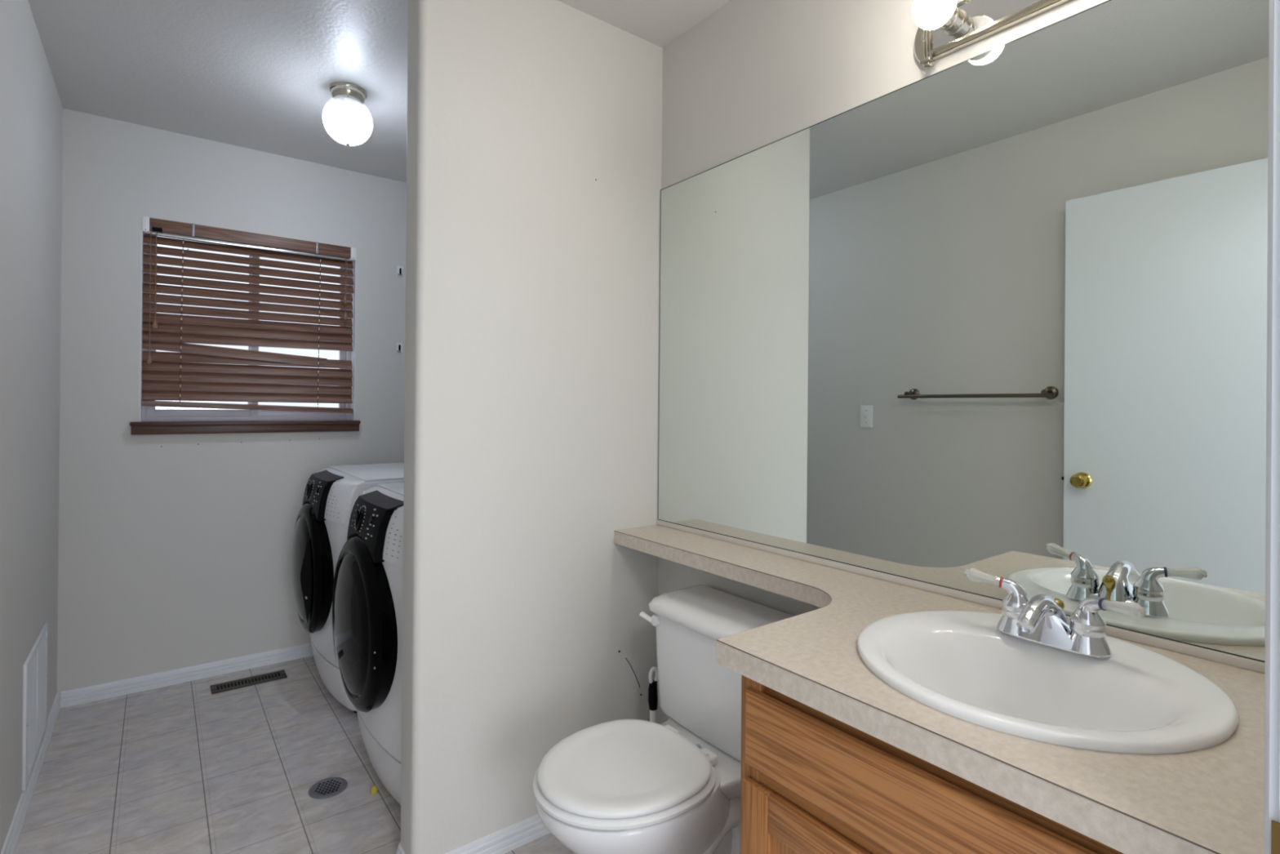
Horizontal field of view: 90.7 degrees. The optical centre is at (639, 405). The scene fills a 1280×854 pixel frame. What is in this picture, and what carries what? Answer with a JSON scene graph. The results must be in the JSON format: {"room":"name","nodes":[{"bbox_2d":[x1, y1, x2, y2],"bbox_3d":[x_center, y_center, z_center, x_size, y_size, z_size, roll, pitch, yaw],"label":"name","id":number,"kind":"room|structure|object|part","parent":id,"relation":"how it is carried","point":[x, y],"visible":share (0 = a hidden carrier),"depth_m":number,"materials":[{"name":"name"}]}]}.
{"room":"bathroom","nodes":[
{"label":"bathroom","id":0,"kind":"room"},
{"bbox_2d":[0,0,62,853],"bbox_3d":[-1.383,0.016,1.190,0.120,2.440,3.668,1,0,-37],"label":"wall","id":1,"kind":"structure","parent":0,"point":[31,108],"depth_m":1.89,"materials":[{"name":"beige paint"}]},
{"bbox_2d":[0,692,61,853],"bbox_3d":[-1.338,1.205,1.226,0.014,0.062,3.393,1,0,-37],"label":"baseboard","id":2,"kind":"structure","parent":1,"relation":"attached to","point":[15,830],"depth_m":1.97,"materials":[{"name":"white paint"}]},
{"bbox_2d":[22,622,48,791],"bbox_3d":[-1.999,0.975,2.093,0.010,0.380,0.455,1,0,-37],"label":"air vent","id":3,"kind":"object","parent":1,"relation":"in","point":[35,666],"visible":1,"depth_m":2.04,"materials":[{"name":"white metal"}]},
{"bbox_2d":[57,108,406,695],"bbox_3d":[-1.696,0.017,3.168,1.779,2.440,0.141,1,0,-37],"label":"wall","id":4,"kind":"structure","parent":0,"point":[175,550],"depth_m":2.81,"materials":[{"name":"beige paint"}]},
{"bbox_2d":[60,642,313,707],"bbox_3d":[-1.655,1.206,3.109,1.767,0.062,0.014,1,0,-37],"label":"baseboard","id":5,"kind":"structure","parent":4,"relation":"attached to","point":[136,684],"depth_m":2.81,"materials":[{"name":"white paint"}]},
{"bbox_2d":[129,218,360,435],"bbox_3d":[-1.844,-0.337,3.026,0.920,0.933,0.175,1,0,-37],"label":"window","id":6,"kind":"structure","parent":4,"relation":"in","point":[166,421],"depth_m":2.98,"materials":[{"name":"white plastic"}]},
{"bbox_3d":[-2.024,-0.362,2.945,0.427,0.827,0.024,1,0,-37],"label":"sliding sash","id":7,"kind":"part","parent":6,"relation":"part of","materials":[{"name":"white plastic"}]},
{"bbox_3d":[-1.829,0.102,3.001,0.920,0.055,0.114,1,0,-37],"label":"sill","id":8,"kind":"part","parent":6,"relation":"part of","materials":[{"name":"brown wood"}]},
{"bbox_2d":[141,216,356,413],"bbox_3d":[-1.823,-0.388,3.010,0.867,0.851,0.078,1,0,-37],"label":"blind","id":9,"kind":"object","parent":6,"relation":"attached to","point":[170,377],"visible":0.99,"depth_m":2.97,"materials":[{"name":"brown wood"}]},
{"bbox_3d":[-2.126,-0.485,2.745,0.002,0.545,0.007,1,0,-37],"label":"pull cord","id":10,"kind":"part","parent":9,"relation":"part of","materials":[{"name":"brown fabric"}]},
{"bbox_3d":[-2.111,-0.562,2.756,0.003,0.390,0.007,1,0,-37],"label":"pull cord","id":11,"kind":"part","parent":9,"relation":"part of","materials":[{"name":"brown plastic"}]},
{"bbox_3d":[-2.048,-0.378,2.825,0.009,0.748,0.004,1,0,-19],"label":"ladder cord","id":12,"kind":"part","parent":9,"relation":"part of","materials":[{"name":"brown fabric"}]},
{"bbox_3d":[-1.837,0.009,3.021,0.855,0.057,0.040,1,0,-37],"label":"rail","id":13,"kind":"part","parent":9,"relation":"part of","materials":[{"name":"brown wood"}]},
{"bbox_3d":[-1.605,-0.365,3.163,0.009,0.765,0.004,1,0,-19],"label":"ladder cord","id":14,"kind":"part","parent":9,"relation":"part of","materials":[{"name":"brown fabric"}]},
{"bbox_3d":[-1.500,-0.651,3.221,0.003,0.200,0.009,0,0,1],"label":"pull cord","id":15,"kind":"part","parent":9,"relation":"part of","materials":[{"name":"brown fabric"}]},
{"bbox_3d":[-1.496,-0.609,3.224,0.004,0.285,0.012,0,0,21],"label":"pull cord","id":16,"kind":"part","parent":9,"relation":"part of","materials":[{"name":"brown fabric"}]},
{"bbox_3d":[-1.727,-0.358,3.203,0.438,0.827,0.024,1,0,-37],"label":"fixed sash","id":17,"kind":"part","parent":6,"relation":"part of","materials":[{"name":"white plastic"}]},
{"bbox_2d":[395,342,402,352],"bbox_3d":[-1.284,-0.308,3.381,0.032,0.052,0.019,1,0,-37],"label":"clip","id":18,"kind":"object","parent":4,"relation":"attached to","point":[398,345],"visible":1,"depth_m":3.38,"materials":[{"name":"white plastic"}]},
{"bbox_2d":[396,266,403,275],"bbox_3d":[-1.281,-0.718,3.381,0.032,0.052,0.019,1,0,-37],"label":"clip","id":19,"kind":"object","parent":4,"relation":"attached to","point":[399,268],"visible":1,"depth_m":3.38,"materials":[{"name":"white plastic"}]},
{"bbox_2d":[14,655,575,853],"bbox_3d":[-0.502,1.284,1.583,2.019,0.080,4.118,1,0,-37],"label":"floor","id":20,"kind":"structure","parent":0,"point":[183,767],"depth_m":2.10,"materials":[{"name":"tile"}]},
{"bbox_2d":[209,669,287,693],"bbox_3d":[-1.744,1.233,2.824,0.286,0.006,0.094,1,0,-37],"label":"floor vent","id":21,"kind":"object","parent":20,"relation":"in","point":[253,680],"visible":1,"depth_m":2.82,"materials":[{"name":"brown metal"}]},
{"bbox_2d":[308,777,347,799],"bbox_3d":[-1.010,1.238,2.049,0.114,0.005,0.114,1,0,-37],"label":"floor drain","id":22,"kind":"object","parent":20,"relation":"on","point":[330,787],"visible":1,"depth_m":2.04,"materials":[{"name":"silver metal"}]},
{"bbox_2d":[291,462,404,712],"bbox_3d":[-1.120,0.770,2.940,0.867,0.944,0.686,1,0,-37],"label":"dryer","id":23,"kind":"object","parent":20,"relation":"on","point":[331,495],"visible":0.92,"depth_m":2.57,"materials":[{"name":"white metal"}]},
{"bbox_3d":[-1.449,0.693,2.689,0.038,0.446,0.446,1,0,-37],"label":"door glass","id":24,"kind":"part","parent":23,"relation":"part of","materials":[{"name":"black glass"}]},
{"bbox_3d":[-1.341,0.704,2.551,0.127,0.359,0.013,0,0,43],"label":"door handle","id":25,"kind":"part","parent":23,"relation":"part of","materials":[{"name":"black plastic"}]},
{"bbox_3d":[-1.400,0.694,2.727,0.102,0.546,0.546,1,0,-37],"label":"door","id":26,"kind":"part","parent":23,"relation":"part of","materials":[{"name":"black"}]},
{"bbox_3d":[-1.090,1.135,2.965,0.783,0.165,0.686,1,0,-37],"label":"kick panel","id":27,"kind":"part","parent":23,"relation":"part of","materials":[{"name":"white metal"}]},
{"bbox_2d":[332,482,404,804],"bbox_3d":[-0.607,0.773,2.266,0.867,0.944,0.686,1,0,-37],"label":"washing machine","id":28,"kind":"object","parent":20,"relation":"on","point":[368,583],"visible":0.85,"depth_m":1.91,"materials":[{"name":"white metal"}]},
{"bbox_3d":[-1.040,0.706,2.157,0.013,0.359,0.127,1,0,-28],"label":"door handle","id":29,"kind":"part","parent":28,"relation":"part of","materials":[{"name":"black plastic"}]},
{"bbox_3d":[-0.936,0.696,2.015,0.038,0.446,0.446,1,0,-37],"label":"door glass","id":30,"kind":"part","parent":28,"relation":"part of","materials":[{"name":"black glass"}]},
{"bbox_3d":[-0.887,0.697,2.053,0.102,0.546,0.546,1,0,-37],"label":"door","id":31,"kind":"part","parent":28,"relation":"part of","materials":[{"name":"black plastic"}]},
{"bbox_3d":[-0.577,1.137,2.291,0.783,0.165,0.686,1,0,-37],"label":"kick panel","id":32,"kind":"part","parent":28,"relation":"part of","materials":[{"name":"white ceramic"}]},
{"bbox_2d":[369,784,377,794],"bbox_3d":[-0.853,1.231,2.027,0.023,0.022,0.024,1,0,-37],"label":"cap","id":33,"kind":"object","parent":20,"relation":"on","point":[374,789],"visible":1,"depth_m":2.02,"materials":[{"name":"yellow plastic"}]},
{"bbox_2d":[648,666,657,723],"bbox_3d":[0.040,1.016,1.889,0.094,0.468,0.094,1,0,-37],"label":"toilet brush","id":34,"kind":"object","parent":20,"relation":"on","point":[652,690],"visible":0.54,"depth_m":1.88,"materials":[{"name":"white plastic"}]},
{"bbox_3d":[0.040,1.062,1.889,0.024,0.315,0.024,1,0,-37],"label":"handle","id":35,"kind":"part","parent":34,"relation":"part of","materials":[{"name":"white plastic"}]},
{"bbox_2d":[533,584,795,853],"bbox_3d":[0.061,0.891,1.524,0.669,0.715,0.488,1,0,-37],"label":"toilet","id":36,"kind":"object","parent":20,"relation":"on","point":[620,786],"visible":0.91,"depth_m":1.48,"materials":[{"name":"white ceramic"}]},
{"bbox_3d":[-0.044,0.821,1.443,0.388,0.019,0.362,1,0,-37],"label":"seat lid","id":37,"kind":"part","parent":36,"relation":"part of","materials":[{"name":"white plastic"}]},
{"bbox_3d":[-0.043,0.839,1.444,0.406,0.016,0.376,1,0,-37],"label":"seat","id":38,"kind":"part","parent":36,"relation":"part of","materials":[{"name":"white plastic"}]},
{"bbox_3d":[0.030,0.598,1.766,0.063,0.036,0.029,0,0,39],"label":"flush lever","id":39,"kind":"part","parent":36,"relation":"part of","materials":[{"name":"white plastic"}]},
{"bbox_3d":[0.241,0.720,1.660,0.203,0.282,0.464,1,0,-37],"label":"tank","id":40,"kind":"part","parent":36,"relation":"part of","materials":[{"name":"white ceramic"}]},
{"bbox_3d":[0.239,0.557,1.658,0.227,0.043,0.488,1,0,-37],"label":"tank lid","id":41,"kind":"part","parent":36,"relation":"part of","materials":[{"name":"white ceramic"}]},
{"bbox_2d":[740,675,1124,853],"bbox_3d":[0.573,0.845,0.957,0.570,0.814,0.648,1,0,-37],"label":"vanity cabinet","id":42,"kind":"object","parent":20,"relation":"on","point":[812,781],"visible":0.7,"depth_m":0.87,"materials":[{"name":"brown wood"}]},
{"bbox_3d":[0.263,0.867,0.915,0.006,0.420,0.203,1,0,-37],"label":"panel","id":43,"kind":"part","parent":42,"relation":"part of","materials":[{"name":"brown wood"}]},
{"bbox_3d":[0.263,0.636,0.914,0.018,0.058,0.189,1,0,-37],"label":"rail","id":44,"kind":"part","parent":42,"relation":"part of","materials":[{"name":"brown wood"}]},
{"bbox_3d":[0.372,0.605,0.802,0.020,0.060,0.564,1,0,-37],"label":"frame rail","id":45,"kind":"part","parent":42,"relation":"part of","materials":[{"name":"brown wood"}]},
{"bbox_2d":[613,524,1264,853],"bbox_3d":[0.302,0.417,1.313,0.576,0.040,1.547,1,0,-37],"label":"countertop","id":46,"kind":"structure","parent":42,"relation":"on","point":[1210,800],"depth_m":0.78,"materials":[{"name":"laminate"}]},
{"bbox_2d":[857,609,1239,753],"bbox_3d":[0.580,0.460,0.958,0.475,0.150,0.475,1,0,-37],"label":"sink","id":47,"kind":"object","parent":46,"relation":"in","point":[1137,699],"visible":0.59,"depth_m":0.96,"materials":[{"name":"white ceramic"}]},
{"bbox_2d":[964,567,1146,657],"bbox_3d":[0.658,0.337,1.023,0.152,0.098,0.222,0,0,-5],"label":"sink faucet","id":48,"kind":"object","parent":47,"relation":"on","point":[1042,619],"visible":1,"depth_m":1.00,"materials":[{"name":"silver metal"}]},
{"bbox_3d":[0.599,0.300,1.107,0.057,0.025,0.023,0,0,41],"label":"lever","id":49,"kind":"part","parent":48,"relation":"part of","materials":[{"name":"white plastic"}]},
{"bbox_3d":[0.643,0.328,1.078,0.047,0.061,0.049,1,0,-37],"label":"handle","id":50,"kind":"part","parent":48,"relation":"part of","materials":[{"name":"silver metal"}]},
{"bbox_3d":[0.649,0.342,1.018,0.131,0.076,0.060,1,0,-37],"label":"spout","id":51,"kind":"part","parent":48,"relation":"part of","materials":[{"name":"silver metal"}]},
{"bbox_3d":[0.697,0.355,1.056,0.021,0.064,0.021,1,0,-37],"label":"lift rod","id":52,"kind":"part","parent":48,"relation":"part of","materials":[{"name":"gold metal"}]},
{"bbox_3d":[0.706,0.328,0.995,0.047,0.061,0.049,1,0,-37],"label":"handle","id":53,"kind":"part","parent":48,"relation":"part of","materials":[{"name":"silver metal"}]},
{"bbox_3d":[0.722,0.302,0.945,0.023,0.022,0.057,1,0,-26],"label":"lever","id":54,"kind":"part","parent":48,"relation":"part of","materials":[{"name":"white plastic"}]},
{"bbox_2d":[27,0,730,182],"bbox_3d":[-0.617,-1.236,1.767,2.019,0.080,3.668,1,0,-37],"label":"ceiling","id":55,"kind":"structure","parent":0,"point":[258,75],"depth_m":2.21,"materials":[{"name":"white paint"}]},
{"bbox_2d":[328,81,367,146],"bbox_3d":[-1.113,-1.094,2.410,0.174,0.212,0.174,1,0,-37],"label":"globe ceiling light","id":56,"kind":"object","parent":55,"relation":"attached to","point":[348,95],"visible":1,"depth_m":2.38,"materials":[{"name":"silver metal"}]},
{"bbox_3d":[-1.113,-1.106,2.410,0.065,0.070,0.065,1,0,-37],"label":"bulb","id":57,"kind":"part","parent":56,"relation":"part of","materials":[{"name":"white glass"}]},
{"bbox_2d":[400,0,662,853],"bbox_3d":[-0.289,0.027,1.910,0.801,2.440,0.122,1,0,-37],"label":"wall partition","id":58,"kind":"structure","parent":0,"point":[534,148],"depth_m":1.80,"materials":[{"name":"beige paint"}]},
{"bbox_2d":[395,813,551,853],"bbox_3d":[-0.305,1.216,1.904,0.814,0.062,0.147,1,0,-37],"label":"baseboard","id":59,"kind":"structure","parent":58,"relation":"attached to","point":[508,838],"depth_m":1.77,"materials":[{"name":"white paint"}]},
{"bbox_2d":[657,0,1107,724],"bbox_3d":[0.569,0.033,1.553,0.132,2.440,1.610,1,0,-37],"label":"wall","id":60,"kind":"structure","parent":0,"point":[751,75],"depth_m":1.72,"materials":[{"name":"beige paint"}]},
{"bbox_2d":[656,0,1269,673],"bbox_3d":[0.532,-0.157,1.487,0.010,1.112,1.546,1,0,-37],"label":"wall mirror","id":61,"kind":"object","parent":60,"relation":"attached to","point":[1000,311],"visible":1,"depth_m":1.23,"materials":[{"name":"silver mirror"}]},
{"bbox_2d":[912,0,1071,68],"bbox_3d":[0.754,-0.785,1.087,0.151,0.124,0.663,1,0,-37],"label":"vanity light","id":62,"kind":"object","parent":60,"relation":"attached to","point":[946,27],"visible":1,"depth_m":1.26,"materials":[{"name":"silver metal"}]},
{"bbox_3d":[0.606,-0.789,1.270,0.033,0.076,0.076,1,0,-37],"label":"bulb","id":63,"kind":"part","parent":62,"relation":"part of","materials":[{"name":"white glass"}]},
{"bbox_2d":[940,7,967,35],"bbox_3d":[0.634,-0.789,1.291,0.044,0.048,0.048,1,0,-37],"label":"socket","id":64,"kind":"object","parent":62,"relation":"attached to","point":[957,25],"depth_m":1.29,"materials":[{"name":"silver metal"}]},
{"bbox_3d":[0.803,-0.820,1.124,0.028,0.013,0.591,1,0,-37],"label":"moulded rail","id":65,"kind":"part","parent":62,"relation":"part of","materials":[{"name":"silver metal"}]},
{"bbox_3d":[0.804,-0.785,1.125,0.026,0.068,0.591,1,0,-37],"label":"mirror plate","id":66,"kind":"part","parent":62,"relation":"part of","materials":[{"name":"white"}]},
{"bbox_3d":[0.437,0.030,0.367,1.779,2.440,0.115,1,0,-37],"label":"wall","id":67,"kind":"structure","parent":0,"visible":0},
{"bbox_2d":[1263,0,1279,853],"bbox_3d":[0.541,0.181,0.454,0.071,2.140,0.130,1,0,-37],"label":"door frame","id":68,"kind":"structure","parent":67,"relation":"attached to","point":[1272,656],"depth_m":0.49,"materials":[{"name":"white paint"}]},
{"bbox_3d":[0.498,0.336,0.465,0.003,0.060,0.048,1,0,-37],"label":"strike plate","id":69,"kind":"part","parent":68,"relation":"part of","materials":[{"name":"gold metal"}]}
]}

